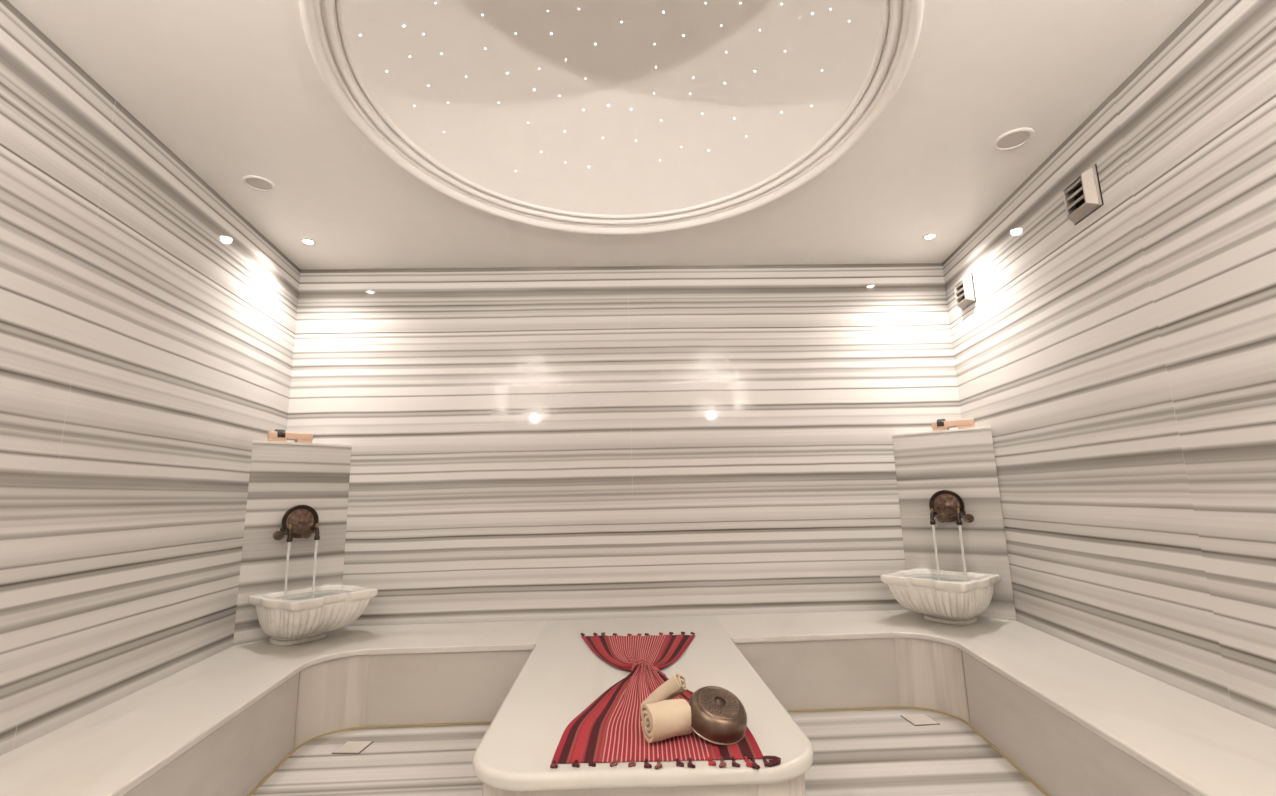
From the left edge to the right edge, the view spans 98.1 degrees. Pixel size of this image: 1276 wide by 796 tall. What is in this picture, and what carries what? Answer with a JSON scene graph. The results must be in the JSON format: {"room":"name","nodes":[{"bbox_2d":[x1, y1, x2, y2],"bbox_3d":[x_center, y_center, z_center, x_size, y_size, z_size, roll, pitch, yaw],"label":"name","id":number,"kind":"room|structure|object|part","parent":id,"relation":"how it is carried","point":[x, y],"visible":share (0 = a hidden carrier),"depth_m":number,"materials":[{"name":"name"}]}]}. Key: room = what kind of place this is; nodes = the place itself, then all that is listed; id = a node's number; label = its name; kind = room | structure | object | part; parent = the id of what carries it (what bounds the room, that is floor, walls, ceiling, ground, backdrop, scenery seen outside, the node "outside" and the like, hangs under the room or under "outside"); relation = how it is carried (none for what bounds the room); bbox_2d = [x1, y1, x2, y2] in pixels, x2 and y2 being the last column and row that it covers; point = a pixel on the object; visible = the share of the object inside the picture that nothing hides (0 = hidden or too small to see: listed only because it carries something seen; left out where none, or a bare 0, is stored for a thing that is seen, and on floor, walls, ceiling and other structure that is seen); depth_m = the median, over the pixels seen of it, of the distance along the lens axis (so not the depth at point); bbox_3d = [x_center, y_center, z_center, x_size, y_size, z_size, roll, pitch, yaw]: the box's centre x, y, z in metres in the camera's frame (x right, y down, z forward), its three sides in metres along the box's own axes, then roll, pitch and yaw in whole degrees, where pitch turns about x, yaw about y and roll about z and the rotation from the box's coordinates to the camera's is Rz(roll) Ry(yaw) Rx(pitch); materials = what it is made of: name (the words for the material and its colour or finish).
{"room":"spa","nodes":[
{"label":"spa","id":0,"kind":"room"},
{"bbox_2d":[0,0,300,755],"bbox_3d":[-2.223,0.092,1.670,0.100,3.017,4.711,0,-10,-9],"label":"wall","id":1,"kind":"structure","parent":0,"point":[147,326],"depth_m":2.41,"materials":[{"name":"stone"}]},
{"bbox_2d":[8,0,1204,269],"bbox_3d":[-0.025,-1.676,2.049,5.011,0.500,4.693,-1,-10,-2],"label":"ceiling","id":2,"kind":"structure","parent":0,"point":[235,89],"depth_m":2.76,"materials":[{"name":"white paint"}]},
{"bbox_2d":[242,175,274,191],"bbox_3d":[-2.105,-1.190,3.073,0.153,0.010,0.153,-1,-10,-2],"label":"ceiling speaker","id":3,"kind":"object","parent":2,"relation":"attached to","point":[259,183],"visible":1,"depth_m":3.06,"materials":[{"name":"paint"}]},
{"bbox_2d":[245,178,271,189],"bbox_3d":[-2.105,-1.190,3.074,0.123,0.008,0.123,-1,-10,-2],"label":"grille","id":4,"kind":"object","parent":3,"relation":"attached to","point":[255,183],"depth_m":3.07,"materials":[{"name":"white plastic"}]},
{"bbox_2d":[300,238,315,244],"bbox_3d":[-2.249,-1.065,3.772,0.092,0.008,0.092,-1,-10,-2],"label":"recessed light","id":5,"kind":"object","parent":2,"relation":"in","point":[307,241],"visible":1,"depth_m":3.76,"materials":[{"name":"white ceramic"}]},
{"bbox_2d":[299,0,923,234],"bbox_3d":[-0.091,-1.357,2.523,2.492,0.095,2.492,-1,-10,-2],"label":"trim","id":6,"kind":"structure","parent":2,"relation":"attached to","point":[323,21],"depth_m":2.78,"materials":[{"name":"white paint"}]},
{"bbox_2d":[923,233,936,239],"bbox_3d":[2.062,-1.140,3.907,0.092,0.008,0.092,-1,-10,-2],"label":"recessed light","id":7,"kind":"object","parent":2,"relation":"in","point":[931,235],"visible":1,"depth_m":3.90,"materials":[{"name":"white ceramic"}]},
{"bbox_2d":[993,128,1033,150],"bbox_3d":[1.923,-1.323,2.836,0.178,0.010,0.178,-1,-10,-2],"label":"ceiling speaker","id":8,"kind":"object","parent":2,"relation":"attached to","point":[1015,138],"visible":1,"depth_m":2.83,"materials":[{"name":"paint"}]},
{"bbox_2d":[997,131,1029,147],"bbox_3d":[1.923,-1.324,2.836,0.144,0.008,0.144,-1,-10,-2],"label":"grille","id":9,"kind":"object","parent":8,"relation":"attached to","point":[1010,139],"depth_m":2.83,"materials":[{"name":"white plastic"}]},
{"bbox_2d":[286,263,961,625],"bbox_3d":[-0.052,0.468,4.094,4.990,3.017,0.100,-1,-10,-2],"label":"wall","id":10,"kind":"structure","parent":0,"point":[607,442],"depth_m":4.08,"materials":[{"name":"stone"}]},
{"bbox_2d":[251,708,1045,795],"bbox_3d":[0.059,1.591,1.486,4.990,0.100,4.674,-1,-10,-2],"label":"floor","id":11,"kind":"structure","parent":0,"point":[870,752],"depth_m":2.64,"materials":[{"name":"stone"}]},
{"bbox_2d":[0,620,547,795],"bbox_3d":[-1.492,1.360,1.479,1.896,0.420,4.668,-1,-10,-2],"label":"bench","id":12,"kind":"object","parent":11,"relation":"on","point":[222,724],"visible":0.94,"depth_m":2.76,"materials":[{"name":"white stone"}]},
{"bbox_2d":[233,440,351,644],"bbox_3d":[-2.284,0.918,3.672,0.472,1.242,0.445,-1,-10,-2],"label":"backsplash panel","id":13,"kind":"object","parent":12,"relation":"on","point":[283,476],"depth_m":3.65,"materials":[{"name":"stone"}]},
{"bbox_2d":[267,429,312,442],"bbox_3d":[-2.365,0.262,3.769,0.096,0.086,0.270,-10,-13,41],"label":"clog","id":14,"kind":"object","parent":13,"relation":"on","point":[279,435],"visible":0.84,"depth_m":3.72,"materials":[{"name":"brown wood"}]},
{"bbox_2d":[273,505,319,541],"bbox_3d":[-2.231,0.817,3.624,0.137,0.232,0.273,-10,-13,41],"label":"faucet","id":15,"kind":"object","parent":13,"relation":"attached to","point":[300,521],"visible":1,"depth_m":3.65,"materials":[{"name":"brown metal"}]},
{"bbox_2d":[273,525,292,541],"bbox_3d":[-2.270,0.871,3.567,0.120,0.108,0.143,-1,-10,-2],"label":"tap","id":16,"kind":"object","parent":15,"relation":"on","point":[285,529],"depth_m":3.53,"materials":[{"name":"brown metal"}]},
{"bbox_2d":[284,542,290,595],"bbox_3d":[-2.221,1.082,3.503,0.019,0.332,0.019,-10,-13,41],"label":"water stream","id":17,"kind":"object","parent":15,"relation":"attached to","point":[289,543],"visible":1,"depth_m":3.50,"materials":[{"name":"white"}]},
{"bbox_3d":[-2.233,0.817,3.664,0.020,0.164,0.164,-10,-13,41],"label":"engraved plate","id":18,"kind":"part","parent":15,"relation":"part of","materials":[{"name":"brown metal"}]},
{"bbox_2d":[301,523,319,539],"bbox_3d":[-2.163,0.889,3.685,0.120,0.108,0.143,-1,-10,-2],"label":"tap","id":19,"kind":"object","parent":15,"relation":"on","point":[307,529],"depth_m":3.66,"materials":[{"name":"brown metal"}]},
{"bbox_2d":[312,540,317,591],"bbox_3d":[-2.114,1.100,3.621,0.019,0.332,0.019,-10,-13,41],"label":"water stream","id":20,"kind":"object","parent":15,"relation":"attached to","point":[316,541],"visible":1,"depth_m":3.62,"materials":[{"name":"white"}]},
{"bbox_2d":[248,584,377,644],"bbox_3d":[-2.010,1.351,3.419,0.540,0.290,0.557,-7,-12,31],"label":"washbasin","id":21,"kind":"object","parent":12,"relation":"on","point":[288,622],"visible":0.98,"depth_m":3.30,"materials":[{"name":"stone"}]},
{"bbox_2d":[274,590,353,599],"bbox_3d":[-2.011,1.233,3.438,0.407,0.004,0.436,-7,-12,31],"label":"water","id":22,"kind":"object","parent":21,"relation":"in","point":[307,595],"visible":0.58,"depth_m":3.49,"materials":[{"name":"white"}]},
{"bbox_3d":[-1.492,1.377,1.476,1.896,0.385,4.668,-1,-10,-2],"label":"panel","id":23,"kind":"part","parent":12,"relation":"part of","materials":[{"name":"grey stone"}]},
{"bbox_3d":[-1.699,1.659,3.054,0.087,0.385,0.360,-9,-13,39],"label":"corner panel","id":24,"kind":"part","parent":12,"relation":"part of","materials":[{"name":"stone"}]},
{"bbox_2d":[331,741,373,753],"bbox_3d":[-1.482,1.816,2.879,0.146,0.005,0.142,-2,-10,3],"label":"drain cover","id":25,"kind":"object","parent":11,"relation":"on","point":[350,747],"visible":1,"depth_m":2.87,"materials":[{"name":"stone"}]},
{"bbox_2d":[472,615,813,795],"bbox_3d":[-0.005,1.547,2.738,1.158,0.420,2.187,-1,-10,-2],"label":"platform","id":26,"kind":"object","parent":11,"relation":"on","point":[561,676],"visible":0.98,"depth_m":2.04,"materials":[{"name":"white stone"}]},
{"bbox_3d":[-0.444,1.413,1.764,0.272,0.367,0.060,-11,-14,43],"label":"corner panel","id":27,"kind":"part","parent":26,"relation":"part of","materials":[{"name":"stone"}]},
{"bbox_2d":[550,631,780,768],"bbox_3d":[0.050,1.270,2.564,0.752,0.069,1.780,-1,-10,-2],"label":"striped cloth","id":28,"kind":"object","parent":26,"relation":"on","point":[609,729],"visible":0.88,"depth_m":2.02,"materials":[{"name":"red fabric"}]},
{"bbox_2d":[641,673,686,707],"bbox_3d":[0.099,1.110,2.079,0.181,0.157,0.075,-7,-11,29],"label":"rolled towel","id":29,"kind":"object","parent":28,"relation":"on","point":[676,685],"visible":0.77,"depth_m":2.05,"materials":[{"name":"beige fabric"}]},
{"bbox_2d":[641,699,692,742],"bbox_3d":[0.099,1.120,1.931,0.162,0.120,0.126,3,-11,-25],"label":"rolled towel","id":30,"kind":"object","parent":28,"relation":"on","point":[665,719],"visible":1,"depth_m":1.89,"materials":[{"name":"beige fabric"}]},
{"bbox_2d":[688,686,746,744],"bbox_3d":[0.275,1.112,1.956,0.214,0.144,0.211,1,-10,-14],"label":"copper bowl","id":31,"kind":"object","parent":28,"relation":"on","point":[718,716],"visible":0.95,"depth_m":1.89,"materials":[{"name":"brown metal"}]},
{"bbox_3d":[0.495,1.394,1.781,0.063,0.367,0.278,-11,-14,43],"label":"corner panel","id":32,"kind":"part","parent":26,"relation":"part of","materials":[{"name":"stone"}]},
{"bbox_2d":[901,714,939,725],"bbox_3d":[1.559,1.779,3.061,0.146,0.005,0.142,0,-10,-5],"label":"drain cover","id":33,"kind":"object","parent":11,"relation":"on","point":[917,719],"visible":1,"depth_m":3.05,"materials":[{"name":"stone"}]},
{"bbox_2d":[715,610,1275,795],"bbox_3d":[1.580,1.308,1.581,1.933,0.420,4.654,-1,-10,-2],"label":"bench","id":34,"kind":"object","parent":11,"relation":"on","point":[1073,720],"visible":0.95,"depth_m":2.58,"materials":[{"name":"white stone"}]},
{"bbox_3d":[1.690,1.602,3.170,0.091,0.385,0.366,8,-13,-42],"label":"corner panel","id":35,"kind":"part","parent":34,"relation":"part of","materials":[{"name":"stone"}]},
{"bbox_2d":[880,568,1000,624],"bbox_3d":[1.940,1.280,3.533,0.536,0.290,0.557,6,-13,-37],"label":"washbasin","id":36,"kind":"object","parent":34,"relation":"on","point":[949,602],"visible":0.95,"depth_m":3.42,"materials":[{"name":"stone"}]},
{"bbox_2d":[903,573,978,581],"bbox_3d":[1.938,1.163,3.553,0.407,0.004,0.436,6,-13,-37],"label":"water","id":37,"kind":"object","parent":36,"relation":"in","point":[942,577],"visible":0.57,"depth_m":3.61,"materials":[{"name":"white"}]},
{"bbox_2d":[892,426,1016,619],"bbox_3d":[2.184,0.843,3.824,0.541,1.242,0.423,-1,-10,-2],"label":"backsplash panel","id":38,"kind":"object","parent":34,"relation":"on","point":[962,462],"depth_m":3.81,"materials":[{"name":"stone"}]},
{"bbox_2d":[929,490,973,524],"bbox_3d":[2.126,0.743,3.769,0.273,0.232,0.137,-9,-13,39],"label":"faucet","id":39,"kind":"object","parent":38,"relation":"attached to","point":[944,505],"visible":1,"depth_m":3.79,"materials":[{"name":"brown metal"}]},
{"bbox_2d":[932,525,938,574],"bbox_3d":[2.018,1.029,3.750,0.019,0.332,0.019,-9,-13,39],"label":"water stream","id":40,"kind":"object","parent":39,"relation":"attached to","point":[933,526],"visible":1,"depth_m":3.75,"materials":[{"name":"white"}]},
{"bbox_2d":[930,509,946,524],"bbox_3d":[2.052,0.817,3.822,0.115,0.108,0.142,-1,-10,-2],"label":"tap","id":41,"kind":"object","parent":39,"relation":"on","point":[941,514],"depth_m":3.78,"materials":[{"name":"brown metal"}]},
{"bbox_3d":[2.123,0.743,3.809,0.164,0.164,0.020,-9,-13,39],"label":"engraved plate","id":42,"kind":"part","parent":39,"relation":"part of","materials":[{"name":"brown metal"}]},
{"bbox_2d":[958,525,965,576],"bbox_3d":[2.140,1.008,3.649,0.019,0.332,0.019,-9,-13,39],"label":"water stream","id":43,"kind":"object","parent":39,"relation":"attached to","point":[959,526],"visible":1,"depth_m":3.65,"materials":[{"name":"white"}]},
{"bbox_2d":[956,509,973,524],"bbox_3d":[2.174,0.796,3.722,0.115,0.108,0.142,-1,-10,-2],"label":"tap","id":44,"kind":"object","parent":39,"relation":"on","point":[960,513],"depth_m":3.68,"materials":[{"name":"brown metal"}]},
{"bbox_2d":[931,419,974,430],"bbox_3d":[2.233,0.185,3.927,0.270,0.086,0.096,-9,-13,39],"label":"clog","id":45,"kind":"object","parent":38,"relation":"on","point":[941,424],"visible":0.89,"depth_m":3.90,"materials":[{"name":"brown wood"}]},
{"bbox_3d":[1.580,1.325,1.578,1.933,0.385,4.654,-1,-10,-2],"label":"panel","id":46,"kind":"part","parent":34,"relation":"part of","materials":[{"name":"grey stone"}]},
{"bbox_2d":[942,0,1275,728],"bbox_3d":[2.185,0.017,1.813,0.100,3.017,4.714,-3,-10,7],"label":"wall","id":47,"kind":"structure","parent":0,"point":[1119,363],"depth_m":2.37,"materials":[{"name":"stone"}]},
{"bbox_2d":[954,273,975,309],"bbox_3d":[2.345,-0.763,3.986,0.054,0.210,0.206,-3,-10,7],"label":"air vent","id":48,"kind":"object","parent":47,"relation":"in","point":[964,289],"visible":1,"depth_m":3.92,"materials":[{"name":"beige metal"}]},
{"bbox_2d":[1062,164,1103,224],"bbox_3d":[2.176,-0.995,2.726,0.054,0.210,0.206,-3,-10,7],"label":"air vent","id":49,"kind":"object","parent":47,"relation":"in","point":[1082,196],"visible":1,"depth_m":2.68,"materials":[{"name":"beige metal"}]}
]}

